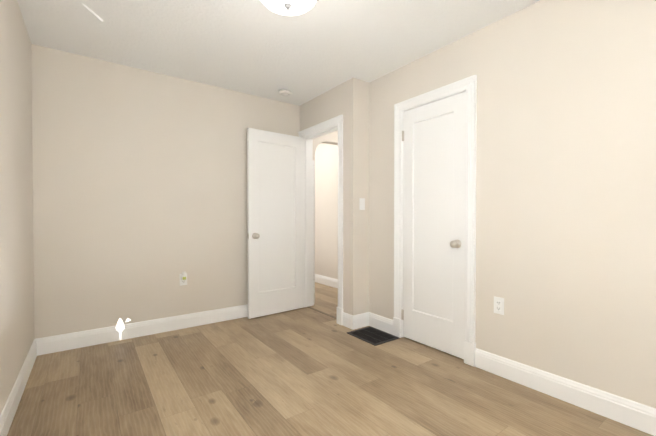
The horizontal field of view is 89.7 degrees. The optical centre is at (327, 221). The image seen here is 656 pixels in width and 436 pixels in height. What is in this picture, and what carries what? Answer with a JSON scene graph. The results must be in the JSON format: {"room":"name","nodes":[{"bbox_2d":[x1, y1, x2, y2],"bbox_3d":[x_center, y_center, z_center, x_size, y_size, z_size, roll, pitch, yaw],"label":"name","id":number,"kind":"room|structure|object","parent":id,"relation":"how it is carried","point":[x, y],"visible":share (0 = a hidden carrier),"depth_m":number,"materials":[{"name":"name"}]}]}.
{"room":"empty bedroom","nodes":[
{"label":"empty bedroom","id":0,"kind":"room"},
{"bbox_2d":[0,0,33,414],"bbox_3d":[-1.149,-0.142,0.881,0.120,2.440,4.360,0,1,-36],"label":"wall","id":1,"kind":"structure","parent":0,"point":[16,261],"depth_m":1.96,"materials":[{"name":"paint"}]},
{"bbox_2d":[0,338,39,435],"bbox_3d":[-1.095,1.011,0.934,0.015,0.133,4.120,0,1,-36],"label":"baseboard","id":2,"kind":"structure","parent":1,"relation":"attached to","point":[7,415],"depth_m":1.92,"materials":[{"name":"white wood"}]},
{"bbox_2d":[31,44,337,338],"bbox_3d":[-0.949,-0.175,3.645,3.450,2.440,0.120,0,1,-36],"label":"wall","id":3,"kind":"structure","parent":0,"point":[139,191],"depth_m":2.99,"materials":[{"name":"paint"}]},
{"bbox_2d":[40,304,247,354],"bbox_3d":[-1.310,0.983,3.313,2.400,0.133,0.015,0,1,-36],"label":"baseboard","id":4,"kind":"structure","parent":3,"relation":"attached to","point":[57,343],"depth_m":3.00,"materials":[{"name":"white wood"}]},
{"bbox_2d":[116,318,130,339],"bbox_3d":[-1.820,0.955,2.942,0.115,0.189,0.015,0,1,-36],"label":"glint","id":5,"kind":"object","parent":4,"relation":"attached to","point":[120,324],"visible":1,"depth_m":2.92,"materials":[{"name":"white"}]},
{"bbox_2d":[180,272,186,285],"bbox_3d":[-1.406,0.559,3.219,0.070,0.138,0.047,0,1,-36],"label":"outlet","id":6,"kind":"object","parent":3,"relation":"attached to","point":[183,278],"visible":1,"depth_m":3.22,"materials":[{"name":"white plastic"}]},
{"bbox_2d":[17,0,539,105],"bbox_3d":[-0.397,-1.426,2.869,3.690,0.080,6.720,0,1,-36],"label":"ceiling","id":7,"kind":"structure","parent":0,"point":[259,48],"depth_m":2.45,"materials":[{"name":"white paint"}]},
{"bbox_2d":[279,89,290,95],"bbox_3d":[-0.461,-1.373,3.528,0.136,0.040,0.136,0,1,-36],"label":"smoke detector","id":8,"kind":"object","parent":7,"relation":"attached to","point":[284,92],"visible":1,"depth_m":3.49,"materials":[{"name":"white plastic"}]},
{"bbox_2d":[261,0,317,15],"bbox_3d":[-0.229,-1.287,1.881,0.412,0.174,0.412,0,1,-36],"label":"ceiling light","id":9,"kind":"object","parent":7,"relation":"attached to","point":[290,7],"visible":1,"depth_m":1.90,"materials":[{"name":"white glass"}]},
{"bbox_2d":[315,143,337,278],"bbox_3d":[0.097,-0.193,5.243,0.120,2.440,3.480,0,1,-36],"label":"wall","id":10,"kind":"structure","parent":0,"point":[326,210],"depth_m":5.30,"materials":[{"name":"paint"}]},
{"bbox_2d":[315,274,337,287],"bbox_3d":[0.043,0.961,5.217,0.015,0.133,3.240,0,1,-36],"label":"baseboard","id":11,"kind":"structure","parent":10,"relation":"attached to","point":[328,281],"depth_m":5.28,"materials":[{"name":"white wood"}]},
{"bbox_2d":[7,282,652,435],"bbox_3d":[-0.397,1.084,2.898,3.690,0.060,6.720,0,1,-36],"label":"floor","id":12,"kind":"structure","parent":0,"point":[305,371],"depth_m":2.07,"materials":[{"name":"brown wood"}]},
{"bbox_2d":[308,307,336,318],"bbox_3d":[-0.042,1.042,3.733,0.035,0.004,0.705,0,1,-36],"label":"transition strip","id":13,"kind":"object","parent":12,"relation":"on","point":[323,313],"visible":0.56,"depth_m":3.73,"materials":[{"name":"brown wood"}]},
{"bbox_2d":[347,326,398,345],"bbox_3d":[0.409,1.050,3.035,0.307,0.006,0.385,0,1,-36],"label":"floor vent","id":14,"kind":"object","parent":12,"relation":"in","point":[373,336],"visible":1,"depth_m":3.02,"materials":[{"name":"black metal"}]},
{"bbox_2d":[300,78,368,314],"bbox_3d":[0.084,-0.175,3.702,0.330,2.440,1.000,0,1,-36],"label":"wall","id":15,"kind":"structure","parent":0,"point":[348,100],"depth_m":3.27,"materials":[{"name":"paint"}]},
{"bbox_2d":[298,114,342,324],"bbox_3d":[-0.044,-0.015,3.719,0.192,2.120,0.877,0,1,-36],"label":"door frame","id":16,"kind":"structure","parent":15,"relation":"attached to","point":[307,221],"depth_m":3.97,"materials":[{"name":"white wood"}]},
{"bbox_2d":[247,128,302,318],"bbox_3d":[-0.573,0.021,3.723,0.711,2.023,0.184,-1,1,-39],"label":"entry door","id":17,"kind":"structure","parent":16,"relation":"attached to","point":[275,214],"depth_m":3.69,"materials":[{"name":"white wood"}]},
{"bbox_2d":[313,160,314,292],"bbox_3d":[-0.180,0.070,4.130,0.030,1.660,0.003,0,1,-36],"label":"trim","id":18,"kind":"structure","parent":16,"relation":"attached to","point":[313,226],"depth_m":4.13,"materials":[{"name":"white wood"}]},
{"bbox_2d":[359,198,364,209],"bbox_3d":[0.343,-0.170,3.260,0.070,0.115,0.019,0,1,-36],"label":"light switch","id":19,"kind":"object","parent":15,"relation":"attached to","point":[361,203],"visible":1,"depth_m":3.26,"materials":[{"name":"white plastic"}]},
{"bbox_2d":[369,0,655,407],"bbox_3d":[1.378,-0.157,2.096,0.120,2.440,3.120,0,1,-36],"label":"wall","id":20,"kind":"structure","parent":0,"point":[566,190],"depth_m":1.98,"materials":[{"name":"paint"}]},
{"bbox_2d":[364,312,392,334],"bbox_3d":[0.512,0.984,3.191,0.015,0.133,0.352,0,1,-36],"label":"baseboard","id":21,"kind":"structure","parent":20,"relation":"attached to","point":[379,322],"depth_m":3.21,"materials":[{"name":"white wood"}]},
{"bbox_2d":[401,91,465,358],"bbox_3d":[0.868,0.033,2.740,0.183,2.023,0.626,0,1,-36],"label":"closet door","id":22,"kind":"structure","parent":20,"relation":"in","point":[434,208],"depth_m":2.71,"materials":[{"name":"white wood"}]},
{"bbox_2d":[393,75,476,366],"bbox_3d":[0.900,0.026,2.758,0.120,2.060,0.660,0,1,-36],"label":"door frame","id":23,"kind":"structure","parent":20,"relation":"attached to","point":[402,181],"depth_m":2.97,"materials":[{"name":"white wood"}]},
{"bbox_2d":[494,296,503,314],"bbox_3d":[1.176,0.581,2.273,0.010,0.115,0.070,0,1,-36],"label":"outlet","id":24,"kind":"object","parent":20,"relation":"attached to","point":[498,305],"visible":1,"depth_m":2.27,"materials":[{"name":"white plastic"}]},
{"bbox_2d":[475,348,655,435],"bbox_3d":[1.649,1.003,1.622,0.015,0.133,1.952,0,1,-36],"label":"baseboard","id":25,"kind":"structure","parent":20,"relation":"attached to","point":[634,414],"depth_m":1.92,"materials":[{"name":"white wood"}]}
]}

